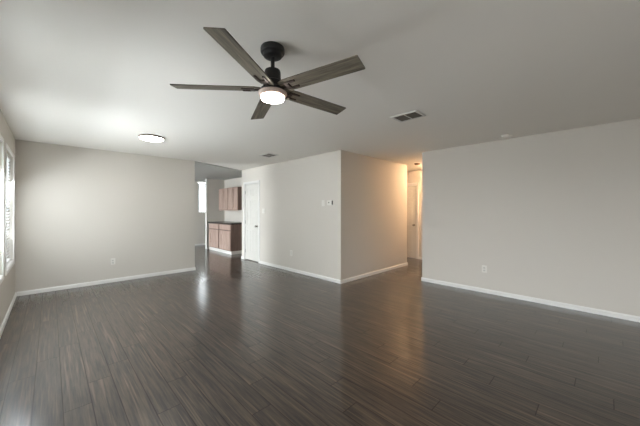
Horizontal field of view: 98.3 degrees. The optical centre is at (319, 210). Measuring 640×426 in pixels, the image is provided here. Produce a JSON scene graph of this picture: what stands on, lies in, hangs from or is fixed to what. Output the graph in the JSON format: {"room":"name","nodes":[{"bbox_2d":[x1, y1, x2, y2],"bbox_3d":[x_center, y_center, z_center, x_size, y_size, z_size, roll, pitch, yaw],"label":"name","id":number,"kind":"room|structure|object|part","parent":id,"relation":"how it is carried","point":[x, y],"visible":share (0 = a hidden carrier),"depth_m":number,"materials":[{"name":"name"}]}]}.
{"room":"empty living room","nodes":[
{"label":"empty living room","id":0,"kind":"room"},
{"bbox_2d":[0,109,14,326],"bbox_3d":[-3.560,0.119,2.995,0.140,2.440,12.560,0,0,-44],"label":"wall","id":1,"kind":"structure","parent":0,"point":[7,287],"depth_m":3.51,"materials":[{"name":"beige paint"}]},
{"bbox_2d":[0,134,3,284],"bbox_3d":[-3.219,-0.011,2.755,0.014,1.590,1.050,0,0,-44],"label":"trim","id":2,"kind":"structure","parent":1,"relation":"attached to","point":[1,137],"depth_m":3.10,"materials":[{"name":"white paint"}]},
{"bbox_2d":[0,292,16,337],"bbox_3d":[-1.979,1.306,1.483,0.014,0.066,7.886,0,0,-44],"label":"baseboard","id":3,"kind":"structure","parent":1,"relation":"attached to","point":[15,294],"depth_m":3.40,"materials":[{"name":"white paint"}]},
{"bbox_2d":[7,153,10,262],"bbox_3d":[-4.149,-0.026,3.637,0.053,1.470,0.940,0,0,-44],"label":"window blind","id":4,"kind":"object","parent":1,"relation":"attached to","point":[8,156],"visible":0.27,"depth_m":3.88,"materials":[{"name":"white plastic"}]},
{"bbox_2d":[5,143,14,275],"bbox_3d":[-4.112,-0.011,3.672,0.014,1.590,1.050,0,0,-44],"label":"trim","id":5,"kind":"structure","parent":1,"relation":"attached to","point":[6,144],"depth_m":3.38,"materials":[{"name":"white paint"}]},
{"bbox_2d":[7,260,13,269],"bbox_3d":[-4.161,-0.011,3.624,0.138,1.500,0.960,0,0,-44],"label":"window sill","id":6,"kind":"structure","parent":1,"relation":"in","point":[10,262],"depth_m":3.77,"materials":[{"name":"white plastic"}]},
{"bbox_2d":[15,139,194,292],"bbox_3d":[-3.814,0.119,5.292,2.703,2.440,0.130,0,0,-44],"label":"wall","id":7,"kind":"structure","parent":0,"point":[78,209],"depth_m":4.99,"materials":[{"name":"beige paint"}]},
{"bbox_2d":[17,267,195,295],"bbox_3d":[-3.754,1.306,5.250,2.703,0.066,0.014,0,0,-44],"label":"baseboard","id":8,"kind":"structure","parent":7,"relation":"attached to","point":[48,289],"depth_m":5.00,"materials":[{"name":"white paint"}]},
{"bbox_2d":[110,258,114,264],"bbox_3d":[-3.858,0.956,5.151,0.072,0.116,0.011,0,0,-44],"label":"wall outlet","id":9,"kind":"object","parent":7,"relation":"attached to","point":[112,261],"visible":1,"depth_m":5.15,"materials":[{"name":"white plastic"}]},
{"bbox_2d":[195,182,204,243],"bbox_3d":[-5.700,0.119,9.581,5.989,2.440,0.140,0,0,-44],"label":"wall","id":10,"kind":"structure","parent":0,"point":[199,217],"depth_m":10.53,"materials":[{"name":"beige paint"}]},
{"bbox_2d":[198,183,204,211],"bbox_3d":[-4.337,-0.489,10.868,0.880,1.100,0.050,0,0,-44],"label":"window blind","id":11,"kind":"object","parent":10,"relation":"attached to","point":[199,184],"visible":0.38,"depth_m":10.64,"materials":[{"name":"white plastic"}]},
{"bbox_2d":[207,179,224,248],"bbox_3d":[-3.311,0.119,10.179,1.732,2.440,0.100,0,0,-44],"label":"wall","id":12,"kind":"structure","parent":0,"point":[214,214],"depth_m":9.70,"materials":[{"name":"beige paint"}]},
{"bbox_2d":[205,179,206,248],"bbox_3d":[-3.937,0.128,9.569,0.016,2.422,0.116,0,0,-44],"label":"trim","id":13,"kind":"structure","parent":12,"relation":"attached to","point":[205,179],"depth_m":9.56,"materials":[{"name":"white paint"}]},
{"bbox_2d":[225,177,241,221],"bbox_3d":[-2.479,0.119,9.062,0.100,2.440,2.660,0,0,-44],"label":"wall","id":14,"kind":"structure","parent":0,"point":[230,215],"depth_m":9.49,"materials":[{"name":"beige paint"}]},
{"bbox_2d":[219,188,227,209],"bbox_3d":[-3.138,-0.361,9.418,0.343,0.740,0.670,0,0,-44],"label":"upper cabinet","id":15,"kind":"object","parent":14,"relation":"attached to","point":[223,193],"visible":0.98,"depth_m":9.27,"materials":[{"name":"brown wood"}]},
{"bbox_3d":[-3.370,-0.371,9.423,0.018,0.696,0.317,0,0,-44],"label":"door","id":16,"kind":"part","parent":15,"relation":"part of","materials":[{"name":"brown wood"}]},
{"bbox_3d":[-3.140,-0.371,9.187,0.018,0.696,0.317,0,0,-44],"label":"door","id":17,"kind":"part","parent":15,"relation":"part of","materials":[{"name":"brown wood"}]},
{"bbox_2d":[228,187,241,209],"bbox_3d":[-2.667,-0.361,8.935,0.343,0.740,0.670,0,0,-44],"label":"upper cabinet","id":18,"kind":"object","parent":14,"relation":"attached to","point":[234,193],"visible":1,"depth_m":8.69,"materials":[{"name":"brown wood"}]},
{"bbox_3d":[-2.898,-0.371,8.939,0.018,0.696,0.317,0,0,-44],"label":"door","id":19,"kind":"part","parent":18,"relation":"part of","materials":[{"name":"brown wood"}]},
{"bbox_3d":[-2.669,-0.371,8.704,0.018,0.696,0.317,0,0,-44],"label":"door","id":20,"kind":"part","parent":18,"relation":"part of","materials":[{"name":"brown wood"}]},
{"bbox_2d":[242,150,343,279],"bbox_3d":[-0.856,0.119,6.384,0.100,2.440,3.641,0,0,-44],"label":"wall","id":21,"kind":"structure","parent":0,"point":[292,192],"depth_m":5.81,"materials":[{"name":"beige paint"}]},
{"bbox_2d":[245,184,257,261],"bbox_3d":[-1.807,0.318,7.284,0.102,2.006,0.676,0,0,-44],"label":"door","id":22,"kind":"structure","parent":21,"relation":"in","point":[251,192],"depth_m":7.27,"materials":[{"name":"white wood"}]},
{"bbox_2d":[243,180,259,262],"bbox_3d":[-1.773,0.290,7.314,0.114,2.098,0.816,0,0,-44],"label":"trim","id":23,"kind":"structure","parent":21,"relation":"attached to","point":[257,181],"depth_m":7.53,"materials":[{"name":"white paint"}]},
{"bbox_2d":[259,261,339,283],"bbox_3d":[-0.574,1.306,6.013,0.014,0.066,2.716,0,0,-44],"label":"baseboard","id":24,"kind":"structure","parent":21,"relation":"attached to","point":[260,262],"depth_m":5.79,"materials":[{"name":"white paint"}]},
{"bbox_2d":[327,200,332,204],"bbox_3d":[0.187,-0.141,5.223,0.028,0.092,0.130,0,0,-44],"label":"thermostat","id":25,"kind":"object","parent":21,"relation":"attached to","point":[329,202],"visible":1,"depth_m":5.20,"materials":[{"name":"white plastic"}]},
{"bbox_2d":[0,245,639,425],"bbox_3d":[-0.847,1.389,5.668,8.500,0.100,13.100,0,0,-44],"label":"floor","id":26,"kind":"structure","parent":0,"point":[230,340],"depth_m":2.55,"materials":[{"name":"brown wood"}]},
{"bbox_2d":[209,223,219,251],"bbox_3d":[-3.300,0.887,9.358,0.622,0.905,0.800,0,0,-44],"label":"base cabinet","id":27,"kind":"object","parent":26,"relation":"on","point":[213,227],"visible":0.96,"depth_m":9.13,"materials":[{"name":"brown wood"}]},
{"bbox_3d":[-3.514,0.529,9.150,0.020,0.150,0.740,0,0,-44],"label":"drawer","id":28,"kind":"part","parent":27,"relation":"part of","materials":[{"name":"brown wood"}]},
{"bbox_3d":[-3.515,0.927,9.149,0.022,0.575,0.740,0,0,-44],"label":"door","id":29,"kind":"part","parent":27,"relation":"part of","materials":[{"name":"brown wood"}]},
{"bbox_2d":[219,224,241,254],"bbox_3d":[-2.738,0.887,8.782,0.622,0.905,0.800,0,0,-44],"label":"base cabinet","id":30,"kind":"object","parent":26,"relation":"on","point":[230,236],"visible":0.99,"depth_m":8.46,"materials":[{"name":"brown wood"}]},
{"bbox_2d":[208,221,241,224],"bbox_3d":[-3.017,0.412,9.072,0.653,0.040,1.655,0,0,-44],"label":"countertop","id":31,"kind":"structure","parent":30,"relation":"on","point":[216,222],"depth_m":8.82,"materials":[{"name":"black stone"}]},
{"bbox_3d":[-2.952,0.529,8.573,0.020,0.150,0.740,0,0,-44],"label":"drawer","id":32,"kind":"part","parent":30,"relation":"part of","materials":[{"name":"brown wood"}]},
{"bbox_3d":[-2.953,0.927,8.573,0.022,0.575,0.740,0,0,-44],"label":"door","id":33,"kind":"part","parent":30,"relation":"part of","materials":[{"name":"brown wood"}]},
{"bbox_2d":[0,0,639,181],"bbox_3d":[-0.786,-1.142,5.728,7.930,0.118,12.600,0,0,-44],"label":"ceiling","id":34,"kind":"structure","parent":0,"point":[93,74],"depth_m":2.23,"materials":[{"name":"white paint"}]},
{"bbox_2d":[138,134,164,141],"bbox_3d":[-2.528,-1.077,4.155,0.340,0.048,0.340,0,0,-44],"label":"ceiling light","id":35,"kind":"object","parent":34,"relation":"attached to","point":[148,137],"visible":1,"depth_m":4.07,"materials":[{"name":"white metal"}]},
{"bbox_2d":[139,136,163,141],"bbox_3d":[-2.528,-1.067,4.155,0.314,0.028,0.314,0,0,-44],"label":"diffuser","id":36,"kind":"object","parent":35,"relation":"attached to","point":[148,138],"depth_m":4.10,"materials":[{"name":"white plastic"}]},
{"bbox_2d":[170,27,364,119],"bbox_3d":[-0.288,-0.922,1.895,1.235,0.358,1.268,0,0,-44],"label":"ceiling fan","id":37,"kind":"object","parent":34,"relation":"hanging from","point":[274,90],"visible":1,"depth_m":1.79,"materials":[{"name":"brown wood"}]},
{"bbox_3d":[-0.685,-0.821,1.854,0.573,0.007,0.115,0,12,-4],"label":"fan blade","id":38,"kind":"part","parent":37,"relation":"part of","materials":[{"name":"brown wood"}]},
{"bbox_3d":[-0.410,-0.821,1.525,0.115,0.007,0.573,12,3,14],"label":"fan blade","id":39,"kind":"part","parent":37,"relation":"part of","materials":[{"name":"brown wood"}]},
{"bbox_3d":[-0.458,-0.821,2.217,0.115,0.007,0.573,-13,5,-21],"label":"fan blade","id":40,"kind":"part","parent":37,"relation":"part of","materials":[{"name":"brown wood"}]},
{"bbox_3d":[-0.042,-0.821,2.113,0.573,0.007,0.115,0,-12,-40],"label":"fan blade","id":41,"kind":"part","parent":37,"relation":"part of","materials":[{"name":"brown wood"}]},
{"bbox_3d":[-0.012,-0.821,1.685,0.573,0.007,0.115,0,-12,32],"label":"fan blade","id":42,"kind":"part","parent":37,"relation":"part of","materials":[{"name":"brown wood"}]},
{"bbox_2d":[259,153,277,156],"bbox_3d":[-1.018,-1.095,5.515,0.246,0.012,0.324,0,0,-44],"label":"ceiling vent","id":43,"kind":"object","parent":34,"relation":"in","point":[266,154],"visible":1,"depth_m":5.51,"materials":[{"name":"white metal"}]},
{"bbox_2d":[390,110,425,121],"bbox_3d":[1.029,-1.095,3.235,0.246,0.012,0.324,0,0,-44],"label":"ceiling vent","id":44,"kind":"object","parent":34,"relation":"in","point":[415,114],"visible":1,"depth_m":3.22,"materials":[{"name":"white metal"}]},
{"bbox_2d":[501,134,511,137],"bbox_3d":[2.739,-1.082,4.066,0.136,0.037,0.136,0,0,-44],"label":"smoke detector","id":45,"kind":"object","parent":34,"relation":"attached to","point":[505,135],"visible":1,"depth_m":4.03,"materials":[{"name":"beige plastic"}]},
{"bbox_2d":[344,151,406,278],"bbox_3d":[1.252,0.119,5.967,2.337,2.440,0.100,0,0,-44],"label":"wall","id":46,"kind":"structure","parent":0,"point":[375,189],"depth_m":5.74,"materials":[{"name":"beige paint"}]},
{"bbox_2d":[340,262,407,283],"bbox_3d":[1.256,1.306,5.891,2.465,0.066,0.014,0,0,-44],"label":"baseboard","id":47,"kind":"structure","parent":46,"relation":"attached to","point":[403,264],"depth_m":5.69,"materials":[{"name":"white paint"}]},
{"bbox_2d":[407,170,421,256],"bbox_3d":[2.283,0.119,8.094,0.100,2.440,3.795,0,0,-44],"label":"wall","id":48,"kind":"structure","parent":0,"point":[415,176],"depth_m":7.57,"materials":[{"name":"beige paint"}]},
{"bbox_2d":[407,186,415,257],"bbox_3d":[2.412,0.326,7.912,0.102,2.022,0.736,0,0,-44],"label":"door","id":49,"kind":"structure","parent":48,"relation":"in","point":[411,190],"depth_m":7.77,"materials":[{"name":"white paint"}]},
{"bbox_2d":[407,183,418,258],"bbox_3d":[2.434,0.290,7.930,0.114,2.098,0.876,0,0,-44],"label":"trim","id":50,"kind":"structure","parent":48,"relation":"attached to","point":[408,184],"depth_m":7.60,"materials":[{"name":"white paint"}]},
{"bbox_2d":[422,118,639,315],"bbox_3d":[3.339,0.119,3.887,0.100,2.440,3.905,0,0,-44],"label":"wall","id":51,"kind":"structure","parent":0,"point":[553,216],"depth_m":3.97,"materials":[{"name":"beige paint"}]},
{"bbox_2d":[482,265,486,272],"bbox_3d":[2.670,0.956,4.494,0.011,0.116,0.072,0,0,-44],"label":"wall outlet","id":52,"kind":"object","parent":51,"relation":"attached to","point":[484,268],"visible":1,"depth_m":4.49,"materials":[{"name":"white plastic"}]},
{"bbox_2d":[421,277,639,321],"bbox_3d":[3.293,1.306,3.852,0.014,0.066,3.919,0,0,-44],"label":"baseboard","id":53,"kind":"structure","parent":51,"relation":"attached to","point":[505,294],"depth_m":3.96,"materials":[{"name":"white paint"}]}
]}

